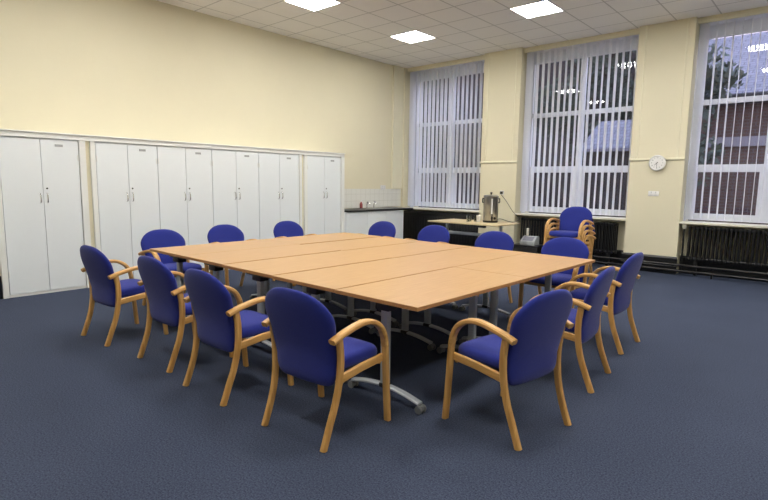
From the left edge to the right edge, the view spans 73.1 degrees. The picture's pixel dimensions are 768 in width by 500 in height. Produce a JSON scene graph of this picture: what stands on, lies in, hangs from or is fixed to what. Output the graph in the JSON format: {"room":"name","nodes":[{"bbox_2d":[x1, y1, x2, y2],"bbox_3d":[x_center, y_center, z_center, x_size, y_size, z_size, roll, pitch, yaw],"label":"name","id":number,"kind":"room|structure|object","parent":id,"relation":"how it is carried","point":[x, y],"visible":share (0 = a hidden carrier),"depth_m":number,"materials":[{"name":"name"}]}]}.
{"room":"meeting room","nodes":[
{"label":"meeting room","id":0,"kind":"room"},
{"bbox_2d":[0,0,399,208],"bbox_3d":[-3.650,-1.665,7.803,0.100,4.100,13.400,7,10,41],"label":"wall","id":1,"kind":"structure","parent":0,"point":[140,69],"depth_m":8.14,"materials":[{"name":"beige paint"}]},
{"bbox_2d":[0,182,9,298],"bbox_3d":[-4.729,-0.396,6.300,0.485,1.940,0.062,7,10,41],"label":"trim","id":2,"kind":"structure","parent":1,"relation":"attached to","point":[3,258],"depth_m":6.20,"materials":[{"name":"white paint"}]},
{"bbox_2d":[77,140,90,287],"bbox_3d":[-4.110,-0.478,6.997,0.485,1.940,0.077,7,10,41],"label":"trim","id":3,"kind":"structure","parent":1,"relation":"attached to","point":[81,144],"depth_m":6.80,"materials":[{"name":"white paint"}]},
{"bbox_2d":[85,141,94,247],"bbox_3d":[-4.081,-0.486,7.061,0.443,1.940,0.058,7,10,41],"label":"trim","id":4,"kind":"structure","parent":1,"relation":"attached to","point":[86,142],"depth_m":6.88,"materials":[{"name":"beige paint"}]},
{"bbox_2d":[89,141,100,250],"bbox_3d":[-4.027,-0.489,7.090,0.485,1.940,0.059,7,10,41],"label":"trim","id":5,"kind":"structure","parent":1,"relation":"attached to","point":[91,143],"depth_m":6.89,"materials":[{"name":"white paint"}]},
{"bbox_2d":[0,129,344,156],"bbox_3d":[-3.477,-1.559,7.551,0.503,0.077,7.635,7,10,41],"label":"trim","id":6,"kind":"structure","parent":1,"relation":"attached to","point":[3,132],"depth_m":7.37,"materials":[{"name":"white paint"}]},
{"bbox_2d":[299,155,301,226],"bbox_3d":[-1.708,-0.795,9.700,0.485,1.940,0.057,7,10,41],"label":"trim","id":7,"kind":"structure","parent":1,"relation":"attached to","point":[300,156],"depth_m":9.49,"materials":[{"name":"white paint"}]},
{"bbox_2d":[302,155,303,232],"bbox_3d":[-1.685,-0.802,9.757,0.443,1.940,0.060,7,10,41],"label":"trim","id":8,"kind":"structure","parent":1,"relation":"attached to","point":[302,155],"depth_m":9.59,"materials":[{"name":"beige paint"}]},
{"bbox_2d":[303,155,307,234],"bbox_3d":[-1.627,-0.806,9.790,0.485,1.940,0.067,7,10,41],"label":"trim","id":9,"kind":"structure","parent":1,"relation":"attached to","point":[305,196],"depth_m":9.60,"materials":[{"name":"white paint"}]},
{"bbox_2d":[340,157,344,232],"bbox_3d":[-1.002,-0.888,10.488,0.493,1.940,0.082,7,10,41],"label":"trim","id":10,"kind":"structure","parent":1,"relation":"attached to","point":[342,158],"depth_m":10.29,"materials":[{"name":"white paint"}]},
{"bbox_2d":[344,189,400,207],"bbox_3d":[-0.376,-1.154,11.540,0.008,0.415,2.340,7,10,41],"label":"tiles","id":11,"kind":"structure","parent":1,"relation":"attached to","point":[352,197],"depth_m":11.65,"materials":[{"name":"white tile"}]},
{"bbox_2d":[380,185,385,189],"bbox_3d":[-0.022,-1.433,11.885,0.016,0.100,0.170,7,10,41],"label":"wall socket","id":12,"kind":"object","parent":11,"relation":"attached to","point":[382,187],"visible":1,"depth_m":11.88,"materials":[{"name":"white plastic"}]},
{"bbox_2d":[391,65,403,188],"bbox_3d":[0.317,-2.828,12.063,0.045,2.780,0.356,7,10,41],"label":"trim","id":13,"kind":"structure","parent":1,"relation":"attached to","point":[398,72],"depth_m":12.03,"materials":[{"name":"beige paint"}]},
{"bbox_2d":[0,263,767,499],"bbox_3d":[0.498,0.950,4.302,11.400,0.080,13.420,7,10,41],"label":"floor","id":14,"kind":"structure","parent":0,"point":[681,414],"depth_m":3.25,"materials":[{"name":"carpet"}]},
{"bbox_2d":[0,276,2,298],"bbox_3d":[-5.236,0.534,5.524,0.029,0.280,1.923,7,10,41],"label":"baseboard","id":15,"kind":"structure","parent":14,"relation":"on","point":[1,291],"depth_m":6.22,"materials":[{"name":"black paint"}]},
{"bbox_2d":[0,136,86,297],"bbox_3d":[-4.404,-0.435,6.630,0.496,1.940,0.856,7,10,41],"label":"tall cabinet","id":16,"kind":"object","parent":14,"relation":"on","point":[40,177],"visible":0.92,"depth_m":6.47,"materials":[{"name":"white paint"}]},
{"bbox_2d":[80,245,168,346],"bbox_3d":[-2.446,0.369,4.817,0.612,0.877,0.571,7,9,38],"label":"chair","id":17,"kind":"object","parent":14,"relation":"on","point":[106,288],"visible":0.88,"depth_m":4.61,"materials":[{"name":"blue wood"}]},
{"bbox_2d":[95,142,159,279],"bbox_3d":[-3.713,-0.526,7.408,0.496,1.940,0.826,7,10,41],"label":"tall cabinet","id":18,"kind":"object","parent":14,"relation":"on","point":[127,175],"visible":0.8,"depth_m":7.22,"materials":[{"name":"white paint"}]},
{"bbox_2d":[138,229,208,304],"bbox_3d":[-2.444,0.215,6.011,0.571,0.877,0.612,7,9,39],"label":"chair","id":19,"kind":"object","parent":14,"relation":"on","point":[160,238],"visible":0.38,"depth_m":6.04,"materials":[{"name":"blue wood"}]},
{"bbox_2d":[156,146,212,271],"bbox_3d":[-3.152,-0.600,8.039,0.496,1.940,0.861,7,10,41],"label":"tall cabinet","id":20,"kind":"object","parent":14,"relation":"on","point":[184,173],"visible":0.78,"depth_m":7.87,"materials":[{"name":"white paint"}]},
{"bbox_2d":[137,255,233,372],"bbox_3d":[-1.644,0.456,4.222,0.612,0.877,0.571,7,10,40],"label":"chair","id":21,"kind":"object","parent":14,"relation":"on","point":[166,305],"visible":0.64,"depth_m":3.98,"materials":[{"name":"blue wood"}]},
{"bbox_2d":[150,239,295,315],"bbox_3d":[-1.717,0.325,5.707,0.725,0.740,1.389,7,10,42],"label":"folding table","id":22,"kind":"object","parent":14,"relation":"on","point":[177,252],"visible":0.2,"depth_m":5.50,"materials":[{"name":"brown wood"}]},
{"bbox_2d":[207,224,257,292],"bbox_3d":[-1.955,0.119,6.801,0.571,0.877,0.612,7,10,41],"label":"chair","id":23,"kind":"object","parent":14,"relation":"on","point":[224,232],"visible":0.25,"depth_m":6.88,"materials":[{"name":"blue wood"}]},
{"bbox_2d":[211,149,259,269],"bbox_3d":[-2.578,-0.676,8.685,0.496,1.940,0.866,7,10,41],"label":"tall cabinet","id":24,"kind":"object","parent":14,"relation":"on","point":[235,183],"visible":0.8,"depth_m":8.51,"materials":[{"name":"white paint"}]},
{"bbox_2d":[183,268,293,405],"bbox_3d":[-1.052,0.538,3.652,0.612,0.877,0.571,7,10,41],"label":"chair","id":25,"kind":"object","parent":14,"relation":"on","point":[218,324],"visible":0.86,"depth_m":3.44,"materials":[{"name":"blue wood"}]},
{"bbox_2d":[183,244,340,293],"bbox_3d":[-1.191,0.393,5.234,0.725,0.740,1.389,7,10,42],"label":"folding table","id":26,"kind":"object","parent":14,"relation":"on","point":[216,260],"visible":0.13,"depth_m":5.01,"materials":[{"name":"brown wood"}]},
{"bbox_2d":[257,152,298,238],"bbox_3d":[-2.001,-0.752,9.335,0.496,1.940,0.871,7,10,41],"label":"tall cabinet","id":27,"kind":"object","parent":14,"relation":"on","point":[278,173],"visible":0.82,"depth_m":9.11,"materials":[{"name":"white paint"}]},
{"bbox_2d":[273,221,316,285],"bbox_3d":[-1.267,0.026,7.589,0.571,0.877,0.612,7,10,41],"label":"chair","id":28,"kind":"object","parent":14,"relation":"on","point":[282,229],"visible":0.21,"depth_m":7.67,"materials":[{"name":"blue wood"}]},
{"bbox_2d":[223,251,390,347],"bbox_3d":[-0.664,0.463,4.761,0.725,0.736,1.389,7,10,42],"label":"folding table","id":29,"kind":"object","parent":14,"relation":"on","point":[261,271],"visible":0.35,"depth_m":4.55,"materials":[{"name":"brown wood"}]},
{"bbox_2d":[265,232,380,288],"bbox_3d":[-0.781,0.206,6.732,0.725,0.739,1.389,7,10,42],"label":"folding table","id":30,"kind":"object","parent":14,"relation":"on","point":[308,239],"visible":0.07,"depth_m":6.58,"materials":[{"name":"brown wood"}]},
{"bbox_2d":[307,155,340,234],"bbox_3d":[-1.301,-0.844,10.122,0.496,1.940,0.856,7,10,41],"label":"tall cabinet","id":31,"kind":"object","parent":14,"relation":"on","point":[323,172],"visible":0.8,"depth_m":9.94,"materials":[{"name":"white paint"}]},
{"bbox_2d":[261,287,390,452],"bbox_3d":[-0.361,0.619,3.094,0.612,0.877,0.571,6,9,37],"label":"chair","id":32,"kind":"object","parent":14,"relation":"on","point":[306,345],"visible":1,"depth_m":2.90,"materials":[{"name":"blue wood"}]},
{"bbox_2d":[301,237,419,314],"bbox_3d":[-0.254,0.276,6.260,0.725,0.734,1.389,7,10,42],"label":"folding table","id":33,"kind":"object","parent":14,"relation":"on","point":[342,245],"visible":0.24,"depth_m":6.06,"materials":[{"name":"brown wood"}]},
{"bbox_2d":[272,258,451,383],"bbox_3d":[-0.138,0.533,4.289,0.725,0.733,1.389,7,10,42],"label":"folding table","id":34,"kind":"object","parent":14,"relation":"on","point":[316,282],"visible":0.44,"depth_m":4.13,"materials":[{"name":"brown wood"}]},
{"bbox_2d":[344,210,403,238],"bbox_3d":[-0.364,-0.427,11.224,0.572,0.855,1.772,7,10,41],"label":"base unit","id":35,"kind":"object","parent":14,"relation":"on","point":[354,222],"visible":0.46,"depth_m":10.83,"materials":[{"name":"white paint"}]},
{"bbox_2d":[344,201,412,211],"bbox_3d":[-0.242,-0.958,11.268,0.597,0.185,2.092,7,10,41],"label":"countertop","id":36,"kind":"structure","parent":35,"relation":"on","point":[366,209],"depth_m":11.20,"materials":[{"name":"black laminate"}]},
{"bbox_2d":[361,207,389,208],"bbox_3d":[-0.160,-0.915,11.370,0.400,0.005,0.640,7,10,41],"label":"sink","id":37,"kind":"object","parent":36,"relation":"in","point":[366,207],"depth_m":11.24,"materials":[{"name":"silver metal"}]},
{"bbox_2d":[356,221,395,237],"bbox_3d":[-0.168,0.018,7.771,0.612,0.877,0.571,7,10,41],"label":"chair","id":38,"kind":"object","parent":14,"relation":"on","point":[381,228],"visible":0.12,"depth_m":7.88,"materials":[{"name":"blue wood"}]},
{"bbox_2d":[345,241,470,326],"bbox_3d":[0.272,0.345,5.787,0.725,0.733,1.389,7,10,42],"label":"folding table","id":39,"kind":"object","parent":14,"relation":"on","point":[414,248],"visible":0.49,"depth_m":5.60,"materials":[{"name":"brown wood"}]},
{"bbox_2d":[406,225,449,243],"bbox_3d":[0.559,0.107,7.150,0.612,0.877,0.571,7,10,41],"label":"chair","id":40,"kind":"object","parent":14,"relation":"on","point":[431,233],"visible":0.19,"depth_m":7.26,"materials":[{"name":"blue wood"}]},
{"bbox_2d":[335,267,528,414],"bbox_3d":[0.389,0.602,3.816,0.725,0.730,1.389,7,10,42],"label":"folding table","id":41,"kind":"object","parent":14,"relation":"on","point":[422,291],"visible":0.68,"depth_m":3.56,"materials":[{"name":"brown wood"}]},
{"bbox_2d":[403,210,478,246],"bbox_3d":[1.315,-0.461,11.872,2.090,0.800,0.310,7,10,41],"label":"radiator cover","id":42,"kind":"object","parent":14,"relation":"on","point":[414,221],"visible":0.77,"depth_m":11.74,"materials":[{"name":"black metal"}]},
{"bbox_2d":[404,210,478,215],"bbox_3d":[1.320,-0.841,11.822,2.090,0.033,0.310,7,10,41],"label":"shelf","id":43,"kind":"object","parent":42,"relation":"attached to","point":[407,212],"depth_m":11.82,"materials":[{"name":"black paint"}]},
{"bbox_2d":[396,247,527,340],"bbox_3d":[0.799,0.414,5.314,0.725,0.731,1.389,7,10,42],"label":"folding table","id":44,"kind":"object","parent":14,"relation":"on","point":[467,255],"visible":0.62,"depth_m":5.17,"materials":[{"name":"brown wood"}]},
{"bbox_2d":[428,219,519,235],"bbox_3d":[1.719,-0.185,10.054,1.520,0.730,0.900,7,10,41],"label":"side table","id":45,"kind":"object","parent":14,"relation":"on","point":[481,224],"visible":0.5,"depth_m":9.91,"materials":[{"name":"laminate"}]},
{"bbox_2d":[482,192,499,222],"bbox_3d":[2.045,-0.814,9.875,0.289,0.571,0.314,-5,9,-36],"label":"urn","id":46,"kind":"object","parent":45,"relation":"on","point":[490,208],"visible":0.99,"depth_m":9.78,"materials":[{"name":"silver metal"}]},
{"bbox_2d":[497,191,519,221],"bbox_3d":[2.463,-0.855,10.184,0.418,0.576,0.892,3,8,15],"label":"power cord","id":47,"kind":"object","parent":45,"relation":"on","point":[501,192],"visible":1,"depth_m":10.29,"materials":[{"name":"black plastic"}]},
{"bbox_2d":[475,231,513,302],"bbox_3d":[1.227,0.223,6.328,0.612,0.877,0.571,7,10,42],"label":"chair","id":48,"kind":"object","parent":14,"relation":"on","point":[500,240],"visible":0.19,"depth_m":6.42,"materials":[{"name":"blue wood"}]},
{"bbox_2d":[442,289,573,450],"bbox_3d":[0.776,0.628,3.141,0.612,0.877,0.571,-5,9,-38],"label":"chair","id":49,"kind":"object","parent":14,"relation":"on","point":[530,349],"visible":1,"depth_m":2.95,"materials":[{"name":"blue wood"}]},
{"bbox_2d":[457,253,594,343],"bbox_3d":[1.325,0.482,4.842,0.725,0.730,1.389,7,10,42],"label":"folding table","id":50,"kind":"object","parent":14,"relation":"on","point":[532,266],"visible":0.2,"depth_m":4.65,"materials":[{"name":"brown wood"}]},
{"bbox_2d":[513,243,542,253],"bbox_3d":[2.760,0.056,9.875,0.540,0.325,0.450,7,10,41],"label":"base cabinet","id":51,"kind":"object","parent":14,"relation":"on","point":[536,249],"visible":0.24,"depth_m":9.67,"materials":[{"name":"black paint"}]},
{"bbox_2d":[520,228,539,245],"bbox_3d":[2.756,-0.252,9.796,0.289,0.306,0.238,7,10,41],"label":"machine","id":52,"kind":"object","parent":51,"relation":"on","point":[526,239],"visible":1,"depth_m":9.75,"materials":[{"name":"grey plastic"}]},
{"bbox_2d":[518,237,591,307],"bbox_3d":[1.884,0.316,5.674,0.612,0.877,0.571,7,10,40],"label":"chair","id":53,"kind":"object","parent":14,"relation":"on","point":[559,246],"visible":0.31,"depth_m":5.68,"materials":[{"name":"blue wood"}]},
{"bbox_2d":[520,217,618,265],"bbox_3d":[3.497,-0.179,9.952,1.860,0.790,0.130,7,10,41],"label":"radiator","id":54,"kind":"object","parent":14,"relation":"on","point":[606,235],"visible":0.41,"depth_m":9.51,"materials":[{"name":"black metal"}]},
{"bbox_2d":[529,266,614,392],"bbox_3d":[1.406,0.533,3.938,0.571,0.877,0.612,6,9,36],"label":"chair","id":55,"kind":"object","parent":14,"relation":"on","point":[586,319],"visible":0.71,"depth_m":3.67,"materials":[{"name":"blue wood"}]},
{"bbox_2d":[584,229,595,272],"bbox_3d":[3.058,-0.025,8.432,0.571,0.877,0.612,-6,10,-44],"label":"chair","id":56,"kind":"object","parent":14,"relation":"on","point":[586,236],"visible":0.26,"depth_m":8.31,"materials":[{"name":"brown wood"}]},
{"bbox_2d":[546,218,594,265],"bbox_3d":[3.000,-0.177,8.353,0.571,0.877,0.612,-6,10,-44],"label":"chair","id":57,"kind":"object","parent":56,"relation":"on","point":[550,224],"visible":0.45,"depth_m":8.26,"materials":[{"name":"brown wood"}]},
{"bbox_2d":[543,206,593,258],"bbox_3d":[2.971,-0.253,8.313,0.571,0.877,0.612,-6,10,-44],"label":"chair","id":58,"kind":"object","parent":57,"relation":"on","point":[572,220],"visible":0.73,"depth_m":8.34,"materials":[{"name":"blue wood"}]},
{"bbox_2d":[548,225,595,270],"bbox_3d":[3.029,-0.101,8.393,0.571,0.877,0.612,-6,10,-44],"label":"chair","id":59,"kind":"object","parent":56,"relation":"on","point":[553,228],"visible":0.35,"depth_m":8.29,"materials":[{"name":"brown wood"}]},
{"bbox_2d":[566,252,643,354],"bbox_3d":[2.035,0.432,4.789,0.571,0.877,0.612,7,10,41],"label":"chair","id":60,"kind":"object","parent":14,"relation":"on","point":[620,299],"visible":0.7,"depth_m":4.55,"materials":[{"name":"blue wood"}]},
{"bbox_2d":[680,224,767,275],"bbox_3d":[5.711,0.068,8.013,1.995,0.855,0.146,7,10,41],"label":"radiator","id":61,"kind":"object","parent":14,"relation":"on","point":[696,258],"visible":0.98,"depth_m":8.23,"materials":[{"name":"black metal"}]},
{"bbox_2d":[156,0,767,67],"bbox_3d":[0.403,-3.166,3.599,11.400,0.060,12.966,7,10,41],"label":"ceiling","id":62,"kind":"structure","parent":0,"point":[461,29],"depth_m":8.47,"materials":[{"name":"tile"}]},
{"bbox_2d":[284,0,340,10],"bbox_3d":[-1.060,-3.679,7.682,0.600,0.006,0.600,7,10,41],"label":"recessed light","id":63,"kind":"object","parent":62,"relation":"in","point":[314,5],"visible":1,"depth_m":7.75,"materials":[{"name":"white plastic"}]},
{"bbox_2d":[390,30,434,43],"bbox_3d":[0.528,-3.889,9.469,0.600,0.006,0.600,7,10,41],"label":"recessed light","id":64,"kind":"object","parent":62,"relation":"in","point":[413,36],"visible":1,"depth_m":9.47,"materials":[{"name":"white plastic"}]},
{"bbox_2d":[510,0,563,18],"bbox_3d":[2.327,-3.662,7.897,0.600,0.006,0.600,7,10,41],"label":"recessed light","id":65,"kind":"object","parent":62,"relation":"in","point":[545,7],"visible":1,"depth_m":7.88,"materials":[{"name":"white plastic"}]},
{"bbox_2d":[400,6,767,272],"bbox_3d":[4.803,-1.687,8.847,11.400,4.100,0.654,7,10,41],"label":"wall","id":66,"kind":"structure","parent":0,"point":[652,226],"depth_m":8.80,"materials":[{"name":"beige paint"}]},
{"bbox_2d":[406,60,483,212],"bbox_3d":[1.422,-2.502,11.699,2.100,3.205,0.478,7,10,41],"label":"window","id":67,"kind":"structure","parent":66,"relation":"attached to","point":[479,62],"depth_m":11.86,"materials":[{"name":"white paint"}]},
{"bbox_2d":[407,58,484,208],"bbox_3d":[1.362,-2.525,11.623,2.085,3.130,0.170,7,10,41],"label":"vertical blind","id":68,"kind":"object","parent":66,"relation":"attached to","point":[412,106],"visible":0.9,"depth_m":11.68,"materials":[{"name":"fabric"}]},
{"bbox_2d":[515,34,638,220],"bbox_3d":[3.629,-2.223,9.770,2.130,3.205,0.478,7,10,41],"label":"window","id":69,"kind":"structure","parent":66,"relation":"attached to","point":[628,38],"depth_m":9.89,"materials":[{"name":"white paint"}]},
{"bbox_2d":[520,32,638,215],"bbox_3d":[3.569,-2.247,9.694,2.115,3.130,0.170,7,10,41],"label":"vertical blind","id":70,"kind":"object","parent":66,"relation":"attached to","point":[530,56],"visible":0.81,"depth_m":9.73,"materials":[{"name":"fabric"}]},
{"bbox_2d":[519,242,767,281],"bbox_3d":[5.417,0.311,8.311,8.900,0.290,0.328,7,10,41],"label":"baseboard","id":71,"kind":"structure","parent":66,"relation":"attached to","point":[620,254],"depth_m":8.66,"materials":[{"name":"black paint"}]},
{"bbox_2d":[592,255,767,275],"bbox_3d":[4.819,0.249,8.573,5.850,0.050,0.060,7,10,41],"label":"pipe","id":72,"kind":"object","parent":71,"relation":"attached to","point":[593,256],"visible":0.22,"depth_m":8.39,"materials":[{"name":"black metal"}]},
{"bbox_2d":[594,261,767,281],"bbox_3d":[4.817,0.365,8.588,5.850,0.095,0.060,7,10,41],"label":"pipe","id":73,"kind":"object","parent":71,"relation":"attached to","point":[711,275],"visible":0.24,"depth_m":8.36,"materials":[{"name":"black metal"}]},
{"bbox_2d":[648,191,658,195],"bbox_3d":[4.550,-0.952,8.748,0.165,0.085,0.016,7,10,41],"label":"wall socket","id":74,"kind":"object","parent":66,"relation":"attached to","point":[650,193],"visible":1,"depth_m":8.74,"materials":[{"name":"white plastic"}]},
{"bbox_2d":[649,155,665,170],"bbox_3d":[4.552,-1.451,8.632,0.260,0.260,0.038,7,10,41],"label":"wall clock","id":75,"kind":"object","parent":66,"relation":"attached to","point":[657,162],"visible":1,"depth_m":8.62,"materials":[{"name":"white plastic"}]},
{"bbox_2d":[680,13,767,228],"bbox_3d":[5.850,-1.943,7.829,2.125,3.205,0.478,7,10,41],"label":"window","id":76,"kind":"structure","parent":66,"relation":"attached to","point":[757,18],"depth_m":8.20,"materials":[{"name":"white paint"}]},
{"bbox_2d":[684,10,767,223],"bbox_3d":[5.790,-1.967,7.753,2.110,3.130,0.170,7,10,41],"label":"vertical blind","id":77,"kind":"object","parent":66,"relation":"attached to","point":[705,28],"visible":1,"depth_m":8.24,"materials":[{"name":"fabric"}]},
{"label":"outside","id":78,"kind":"structure","parent":0,"visible":0},
{"bbox_3d":[17.721,-0.935,24.652,70.000,0.100,39.750,7,10,41],"label":"ground","id":79,"kind":"structure","parent":78,"visible":0},
{"bbox_2d":[422,80,465,176],"bbox_3d":[0.200,-4.375,19.216,6.126,7.664,5.924,6,9,35],"label":"tree","id":80,"kind":"object","parent":79,"relation":"on","point":[432,80],"visible":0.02,"depth_m":18.80,"materials":[{"name":"green plant"}]},
{"bbox_2d":[419,39,710,213],"bbox_3d":[2.596,-6.972,28.456,25.200,10.500,5.050,7,10,41],"label":"building","id":81,"kind":"structure","parent":79,"relation":"on","point":[633,55],"depth_m":22.11,"materials":[{"name":"black"}]},
{"bbox_2d":[533,50,636,163],"bbox_3d":[7.299,-4.561,17.764,4.163,8.591,4.368,7,10,41],"label":"tree","id":82,"kind":"object","parent":79,"relation":"on","point":[624,88],"visible":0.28,"depth_m":17.03,"materials":[{"name":"green plant"}]},
{"bbox_2d":[583,120,631,217],"bbox_3d":[6.476,-1.631,14.051,1.400,3.700,2.900,7,10,41],"label":"outbuilding","id":83,"kind":"structure","parent":79,"relation":"on","point":[622,122],"depth_m":13.15,"materials":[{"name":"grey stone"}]},
{"bbox_2d":[697,43,749,186],"bbox_3d":[6.682,-2.291,11.315,1.965,5.729,2.260,7,10,41],"label":"tree","id":84,"kind":"object","parent":79,"relation":"on","point":[726,67],"visible":0.28,"depth_m":10.69,"materials":[{"name":"green plant"}]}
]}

